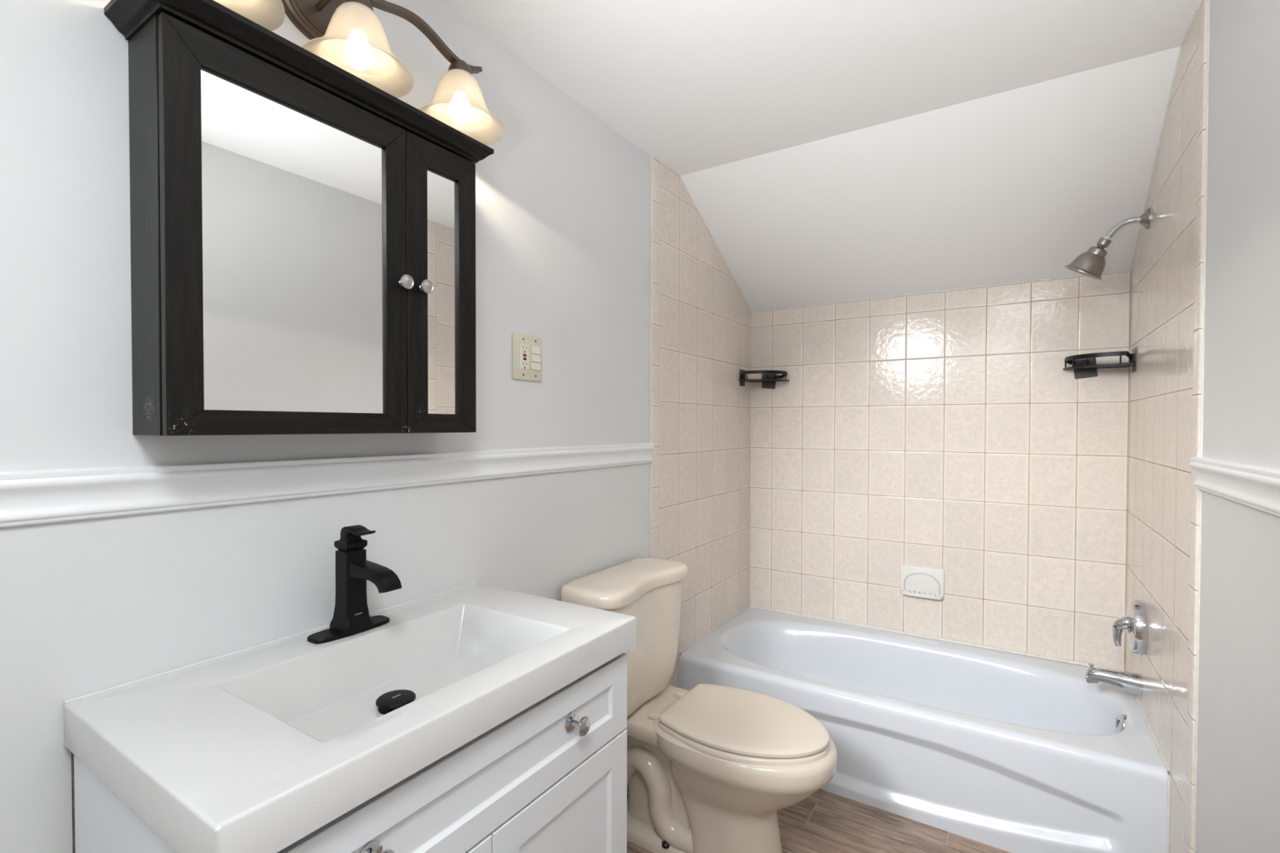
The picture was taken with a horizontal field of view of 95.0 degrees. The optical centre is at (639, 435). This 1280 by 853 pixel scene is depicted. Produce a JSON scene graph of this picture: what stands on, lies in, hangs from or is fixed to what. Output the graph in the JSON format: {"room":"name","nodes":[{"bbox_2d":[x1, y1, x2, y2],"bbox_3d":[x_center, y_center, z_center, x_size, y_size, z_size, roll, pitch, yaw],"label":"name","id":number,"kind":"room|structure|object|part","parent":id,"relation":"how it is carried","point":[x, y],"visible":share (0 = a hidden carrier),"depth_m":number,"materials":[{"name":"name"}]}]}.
{"room":"bathroom","nodes":[
{"label":"bathroom","id":0,"kind":"room"},
{"bbox_2d":[0,0,751,852],"bbox_3d":[-0.372,0.094,1.654,0.114,2.359,3.550,1,1,33],"label":"wall","id":1,"kind":"structure","parent":0,"point":[588,244],"depth_m":1.27,"materials":[{"name":"grey paint"}]},
{"bbox_2d":[103,0,493,435],"bbox_3d":[-0.569,-0.324,1.111,0.157,0.642,0.634,1,1,33],"label":"medicine cabinet","id":2,"kind":"object","parent":1,"relation":"attached to","point":[303,233],"visible":1,"depth_m":0.98,"materials":[{"name":"black wood"}]},
{"bbox_3d":[-0.581,-0.304,1.013,0.016,0.604,0.398,1,1,33],"label":"door","id":3,"kind":"part","parent":2,"relation":"part of","materials":[{"name":"black wood"}]},
{"bbox_2d":[200,67,385,413],"bbox_3d":[-0.582,-0.298,1.015,0.004,0.527,0.318,1,1,33],"label":"mirror","id":4,"kind":"object","parent":2,"relation":"attached to","point":[293,188],"depth_m":0.99,"materials":[{"name":"silver glass"}]},
{"bbox_3d":[-0.568,-0.628,1.106,0.157,0.033,0.634,1,1,33],"label":"crown moulding","id":5,"kind":"part","parent":2,"relation":"part of","materials":[{"name":"black wood"}]},
{"bbox_3d":[-0.465,-0.303,1.163,0.019,0.029,0.029,1,1,33],"label":"knob","id":6,"kind":"part","parent":2,"relation":"part of","materials":[{"name":"silver metal"}]},
{"bbox_3d":[-0.439,-0.303,1.202,0.019,0.029,0.029,1,1,33],"label":"knob","id":7,"kind":"part","parent":2,"relation":"part of","materials":[{"name":"silver metal"}]},
{"bbox_3d":[-0.425,-0.307,1.256,0.016,0.604,0.177,1,1,33],"label":"door","id":8,"kind":"part","parent":2,"relation":"part of","materials":[{"name":"black wood"}]},
{"bbox_2d":[426,168,457,413],"bbox_3d":[-0.427,-0.300,1.258,0.004,0.522,0.093,1,1,33],"label":"mirror","id":9,"kind":"object","parent":2,"relation":"attached to","point":[442,184],"depth_m":1.26,"materials":[{"name":"silver glass"}]},
{"bbox_2d":[0,442,654,528],"bbox_3d":[-0.619,0.082,1.170,0.020,0.076,2.470,1,1,33],"label":"trim","id":10,"kind":"structure","parent":1,"relation":"attached to","point":[27,497],"depth_m":1.05,"materials":[{"name":"white paint"}]},
{"bbox_2d":[213,0,505,146],"bbox_3d":[-0.536,-0.787,1.107,0.210,0.206,0.673,1,1,33],"label":"vanity light","id":11,"kind":"object","parent":1,"relation":"attached to","point":[348,34],"visible":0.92,"depth_m":1.13,"materials":[{"name":"beige glass"}]},
{"bbox_3d":[-0.658,-0.738,0.901,0.193,0.113,0.193,1,1,33],"label":"lamp shade","id":12,"kind":"part","parent":11,"relation":"part of","materials":[{"name":"white glass"}]},
{"bbox_3d":[-0.613,-0.828,1.155,0.027,0.128,0.184,1,1,33],"label":"plate","id":13,"kind":"part","parent":11,"relation":"part of","materials":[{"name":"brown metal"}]},
{"bbox_3d":[-0.529,-0.741,1.103,0.193,0.113,0.193,1,1,33],"label":"lamp shade","id":14,"kind":"part","parent":11,"relation":"part of","materials":[{"name":"white glass"}]},
{"bbox_2d":[342,0,373,11],"bbox_3d":[-0.529,-0.791,1.102,0.053,0.068,0.053,1,1,33],"label":"socket","id":15,"kind":"object","parent":11,"relation":"attached to","point":[348,5],"depth_m":1.07,"materials":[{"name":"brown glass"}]},
{"bbox_3d":[-0.529,-0.723,1.103,0.050,0.066,0.050,1,1,33],"label":"bulb","id":16,"kind":"part","parent":11,"relation":"part of","materials":[{"name":"white glass"}]},
{"bbox_3d":[-0.529,-0.836,1.101,0.020,0.041,0.592,1,1,33],"label":"arm","id":17,"kind":"part","parent":11,"relation":"part of","materials":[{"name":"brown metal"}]},
{"bbox_2d":[448,59,472,75],"bbox_3d":[-0.400,-0.793,1.304,0.053,0.068,0.053,1,1,33],"label":"socket","id":18,"kind":"object","parent":11,"relation":"attached to","point":[457,67],"depth_m":1.28,"materials":[{"name":"brown metal"}]},
{"bbox_3d":[-0.400,-0.726,1.306,0.050,0.066,0.050,1,1,33],"label":"bulb","id":19,"kind":"part","parent":11,"relation":"part of","materials":[{"name":"white glass"}]},
{"bbox_3d":[-0.400,-0.744,1.305,0.193,0.113,0.193,1,1,33],"label":"lamp shade","id":20,"kind":"part","parent":11,"relation":"part of","materials":[{"name":"white glass"}]},
{"bbox_2d":[511,332,542,382],"bbox_3d":[-0.314,-0.217,1.649,0.010,0.128,0.117,1,1,33],"label":"outlet plate","id":21,"kind":"object","parent":1,"relation":"attached to","point":[526,350],"visible":1,"depth_m":1.64,"materials":[{"name":"beige plastic"}]},
{"bbox_2d":[520,343,528,369],"bbox_3d":[-0.325,-0.218,1.635,0.009,0.069,0.035,1,1,33],"label":"receptacle","id":22,"kind":"object","parent":21,"relation":"attached to","point":[524,348],"depth_m":1.63,"materials":[{"name":"white plastic"}]},
{"bbox_2d":[531,361,540,370],"bbox_3d":[-0.299,-0.196,1.674,0.010,0.022,0.034,1,1,33],"label":"rocker switch","id":23,"kind":"object","parent":21,"relation":"attached to","point":[535,366],"depth_m":1.67,"materials":[{"name":"beige plastic"}]},
{"bbox_2d":[531,353,540,362],"bbox_3d":[-0.299,-0.219,1.673,0.010,0.022,0.034,1,1,33],"label":"rocker switch","id":24,"kind":"object","parent":21,"relation":"attached to","point":[535,357],"depth_m":1.67,"materials":[{"name":"beige plastic"}]},
{"bbox_2d":[531,345,540,354],"bbox_3d":[-0.299,-0.242,1.673,0.010,0.022,0.034,1,1,33],"label":"rocker switch","id":25,"kind":"object","parent":21,"relation":"attached to","point":[535,349],"depth_m":1.67,"materials":[{"name":"beige plastic"}]},
{"bbox_3d":[0.321,0.104,2.651,0.008,2.309,0.923,1,1,33],"label":"tile panel","id":26,"kind":"part","parent":1,"relation":"part of","materials":[{"name":"beige tile"}]},
{"bbox_2d":[626,786,1011,852],"bbox_3d":[0.280,1.307,1.195,1.732,0.050,3.650,1,1,33],"label":"floor","id":27,"kind":"structure","parent":0,"point":[824,822],"depth_m":1.88,"materials":[{"name":"brown wood"}]},
{"bbox_2d":[71,653,626,852],"bbox_3d":[-0.416,0.866,1.047,0.508,0.834,0.762,1,1,33],"label":"vanity cabinet","id":28,"kind":"object","parent":27,"relation":"on","point":[551,777],"visible":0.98,"depth_m":0.95,"materials":[{"name":"white paint"}]},
{"bbox_3d":[-0.620,0.863,1.177,0.026,0.834,0.756,1,1,33],"label":"panel","id":29,"kind":"part","parent":28,"relation":"part of","materials":[{"name":"white wood"}]},
{"bbox_2d":[63,582,635,852],"bbox_3d":[-0.422,0.439,1.046,0.490,0.110,0.777,1,1,33],"label":"vanity sink","id":30,"kind":"object","parent":28,"relation":"in","point":[258,748],"visible":0.99,"depth_m":0.86,"materials":[{"name":"white ceramic"}]},
{"bbox_2d":[306,524,401,644],"bbox_3d":[-0.521,0.281,1.119,0.168,0.207,0.153,1,1,33],"label":"faucet","id":31,"kind":"object","parent":30,"relation":"on","point":[351,616],"visible":1,"depth_m":1.12,"materials":[{"name":"black metal"}]},
{"bbox_3d":[-0.568,0.380,1.150,0.057,0.008,0.153,1,1,33],"label":"deck plate","id":32,"kind":"part","parent":31,"relation":"part of","materials":[{"name":"black metal"}]},
{"bbox_3d":[-0.548,0.201,1.135,0.081,0.049,0.042,1,1,33],"label":"lever handle","id":33,"kind":"part","parent":31,"relation":"part of","materials":[{"name":"black metal"}]},
{"bbox_3d":[-0.500,0.262,1.105,0.119,0.052,0.035,1,1,33],"label":"spout","id":34,"kind":"part","parent":31,"relation":"part of","materials":[{"name":"black metal"}]},
{"bbox_2d":[375,689,415,715],"bbox_3d":[-0.441,0.482,1.061,0.067,0.020,0.067,1,1,33],"label":"stopper","id":35,"kind":"object","parent":30,"relation":"on","point":[389,701],"visible":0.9,"depth_m":1.05,"materials":[{"name":"black metal"}]},
{"bbox_3d":[-0.333,0.541,0.744,0.036,0.037,0.037,1,1,33],"label":"knob","id":36,"kind":"part","parent":28,"relation":"part of","materials":[{"name":"silver metal"}]},
{"bbox_3d":[-0.239,0.547,0.929,0.018,0.158,0.760,1,1,33],"label":"drawer","id":37,"kind":"part","parent":28,"relation":"part of","materials":[{"name":"white paint"}]},
{"bbox_3d":[-0.343,0.907,0.774,0.018,0.550,0.378,1,1,33],"label":"door","id":38,"kind":"part","parent":28,"relation":"part of","materials":[{"name":"white paint"}]},
{"bbox_3d":[-0.137,0.903,1.095,0.018,0.550,0.380,1,1,33],"label":"door","id":39,"kind":"part","parent":28,"relation":"part of","materials":[{"name":"white paint"}]},
{"bbox_3d":[-0.113,0.536,1.087,0.036,0.037,0.037,1,1,33],"label":"knob","id":40,"kind":"part","parent":28,"relation":"part of","materials":[{"name":"silver metal"}]},
{"bbox_2d":[560,556,837,852],"bbox_3d":[0.197,0.861,1.760,0.738,0.824,0.502,1,1,33],"label":"toilet","id":41,"kind":"object","parent":27,"relation":"on","point":[711,768],"visible":0.9,"depth_m":1.73,"materials":[{"name":"beige ceramic"}]},
{"bbox_3d":[-0.028,0.469,1.898,0.203,0.046,0.502,1,1,33],"label":"tank lid","id":42,"kind":"part","parent":41,"relation":"part of","materials":[{"name":"beige ceramic"}]},
{"bbox_3d":[-0.035,0.683,1.905,0.188,0.398,0.470,1,1,33],"label":"tank","id":43,"kind":"part","parent":41,"relation":"part of","materials":[{"name":"beige ceramic"}]},
{"bbox_3d":[0.321,0.867,1.740,0.469,0.020,0.365,1,1,33],"label":"seat","id":44,"kind":"part","parent":41,"relation":"part of","materials":[{"name":"beige plastic"}]},
{"bbox_3d":[0.321,0.844,1.740,0.468,0.020,0.364,1,1,33],"label":"seat lid","id":45,"kind":"part","parent":41,"relation":"part of","materials":[{"name":"beige plastic"}]},
{"bbox_2d":[680,604,1168,852],"bbox_3d":[1.003,1.078,2.323,1.511,0.375,0.764,1,1,33],"label":"bathtub","id":46,"kind":"object","parent":27,"relation":"on","point":[1011,751],"visible":0.77,"depth_m":2.02,"materials":[{"name":"white ceramic"}]},
{"bbox_3d":[1.575,0.950,1.920,0.028,0.073,0.074,1,1,33],"label":"overflow plate","id":47,"kind":"part","parent":46,"relation":"part of","materials":[{"name":"silver metal"}]},
{"bbox_2d":[440,0,1201,311],"bbox_3d":[0.284,-0.867,1.161,1.732,0.520,3.650,1,1,33],"label":"ceiling","id":48,"kind":"structure","parent":0,"point":[829,151],"depth_m":1.84,"materials":[{"name":"white paint"}]},
{"bbox_2d":[750,270,1131,670],"bbox_3d":[1.236,0.306,2.673,1.715,1.909,0.105,1,1,33],"label":"wall","id":49,"kind":"structure","parent":0,"point":[948,430],"depth_m":2.54,"materials":[{"name":"beige tile"}]},
{"bbox_2d":[738,368,789,389],"bbox_3d":[0.613,-0.279,2.901,0.206,0.095,0.178,1,1,33],"label":"corner shelf","id":50,"kind":"object","parent":49,"relation":"attached to","point":[769,378],"visible":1,"depth_m":2.91,"materials":[{"name":"black metal"}]},
{"bbox_2d":[738,378,789,382],"bbox_3d":[0.613,-0.271,2.898,0.202,0.004,0.174,1,1,33],"label":"tray","id":51,"kind":"object","parent":50,"relation":"on","point":[741,380],"depth_m":2.91,"materials":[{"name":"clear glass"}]},
{"bbox_3d":[0.616,-0.298,2.891,0.225,0.033,0.115,0,1,-7],"label":"guard rail","id":52,"kind":"part","parent":50,"relation":"part of","materials":[{"name":"black metal"}]},
{"bbox_2d":[900,564,944,599],"bbox_3d":[1.243,0.650,2.592,0.176,0.128,0.042,1,1,33],"label":"soap dish","id":53,"kind":"object","parent":49,"relation":"attached to","point":[915,581],"visible":1,"depth_m":2.59,"materials":[{"name":"white ceramic"}]},
{"bbox_2d":[900,590,942,599],"bbox_3d":[1.241,0.703,2.589,0.171,0.018,0.034,1,1,33],"label":"tray","id":54,"kind":"object","parent":53,"relation":"on","point":[932,594],"depth_m":2.58,"materials":[{"name":"white ceramic"}]},
{"bbox_3d":[1.249,0.654,2.600,0.147,0.086,0.005,1,1,33],"label":"arch moulding","id":55,"kind":"part","parent":53,"relation":"part of","materials":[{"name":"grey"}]},
{"bbox_2d":[1124,0,1279,852],"bbox_3d":[0.991,0.110,0.782,0.113,2.359,3.550,1,1,33],"label":"wall","id":56,"kind":"structure","parent":0,"point":[1204,566],"depth_m":1.30,"materials":[{"name":"grey paint"}]},
{"bbox_2d":[1062,347,1137,378],"bbox_3d":[1.715,-0.266,2.196,0.207,0.096,0.178,1,1,33],"label":"corner shelf","id":57,"kind":"object","parent":56,"relation":"attached to","point":[1083,366],"visible":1,"depth_m":2.20,"materials":[{"name":"black metal"}]},
{"bbox_3d":[1.705,-0.285,2.195,0.115,0.033,0.225,0,1,-18],"label":"guard rail","id":58,"kind":"part","parent":57,"relation":"part of","materials":[{"name":"black metal"}]},
{"bbox_2d":[1062,362,1136,369],"bbox_3d":[1.712,-0.257,2.196,0.202,0.004,0.174,1,1,33],"label":"tray","id":59,"kind":"object","parent":57,"relation":"on","point":[1094,366],"depth_m":2.20,"materials":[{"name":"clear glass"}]},
{"bbox_3d":[1.718,-0.272,2.097,0.005,0.040,0.005,1,1,33],"label":"post","id":60,"kind":"part","parent":57,"relation":"part of","materials":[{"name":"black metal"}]},
{"bbox_2d":[1064,208,1151,279],"bbox_3d":[1.585,-0.636,2.000,0.223,0.216,0.119,1,1,33],"label":"shower head","id":61,"kind":"object","parent":56,"relation":"attached to","point":[1091,263],"visible":1,"depth_m":1.98},
{"bbox_3d":[1.615,-0.690,1.959,0.107,0.067,0.020,1,1,33],"label":"arm","id":62,"kind":"part","parent":61,"relation":"part of","materials":[{"name":"silver metal"}]},
{"bbox_2d":[1084,662,1142,695],"bbox_3d":[1.602,0.825,1.986,0.148,0.075,0.060,1,1,33],"label":"tub spout","id":63,"kind":"object","parent":56,"relation":"attached to","point":[1130,682],"visible":1,"depth_m":1.97,"materials":[{"name":"silver metal"}]},
{"bbox_3d":[1.552,0.796,2.018,0.017,0.019,0.017,1,1,33],"label":"diverter knob","id":64,"kind":"part","parent":63,"relation":"part of","materials":[{"name":"silver metal"}]},
{"bbox_2d":[1112,599,1148,654],"bbox_3d":[1.617,0.630,1.943,0.081,0.173,0.173,1,1,33],"label":"tub valve","id":65,"kind":"object","parent":56,"relation":"attached to","point":[1135,623],"visible":1,"depth_m":1.89,"materials":[{"name":"silver metal"}]},
{"bbox_3d":[1.605,0.652,1.951,0.055,0.104,0.045,1,1,33],"label":"lever","id":66,"kind":"part","parent":65,"relation":"part of","materials":[{"name":"silver metal"}]},
{"bbox_3d":[1.600,0.120,1.823,0.009,2.309,0.940,1,1,33],"label":"tile panel","id":67,"kind":"part","parent":56,"relation":"part of","materials":[{"name":"beige tile"}]},
{"bbox_2d":[1189,457,1279,517],"bbox_3d":[0.652,0.105,0.352,0.021,0.076,2.460,1,1,33],"label":"trim","id":68,"kind":"structure","parent":56,"relation":"attached to","point":[1257,487],"depth_m":1.10,"materials":[{"name":"white paint"}]}
]}

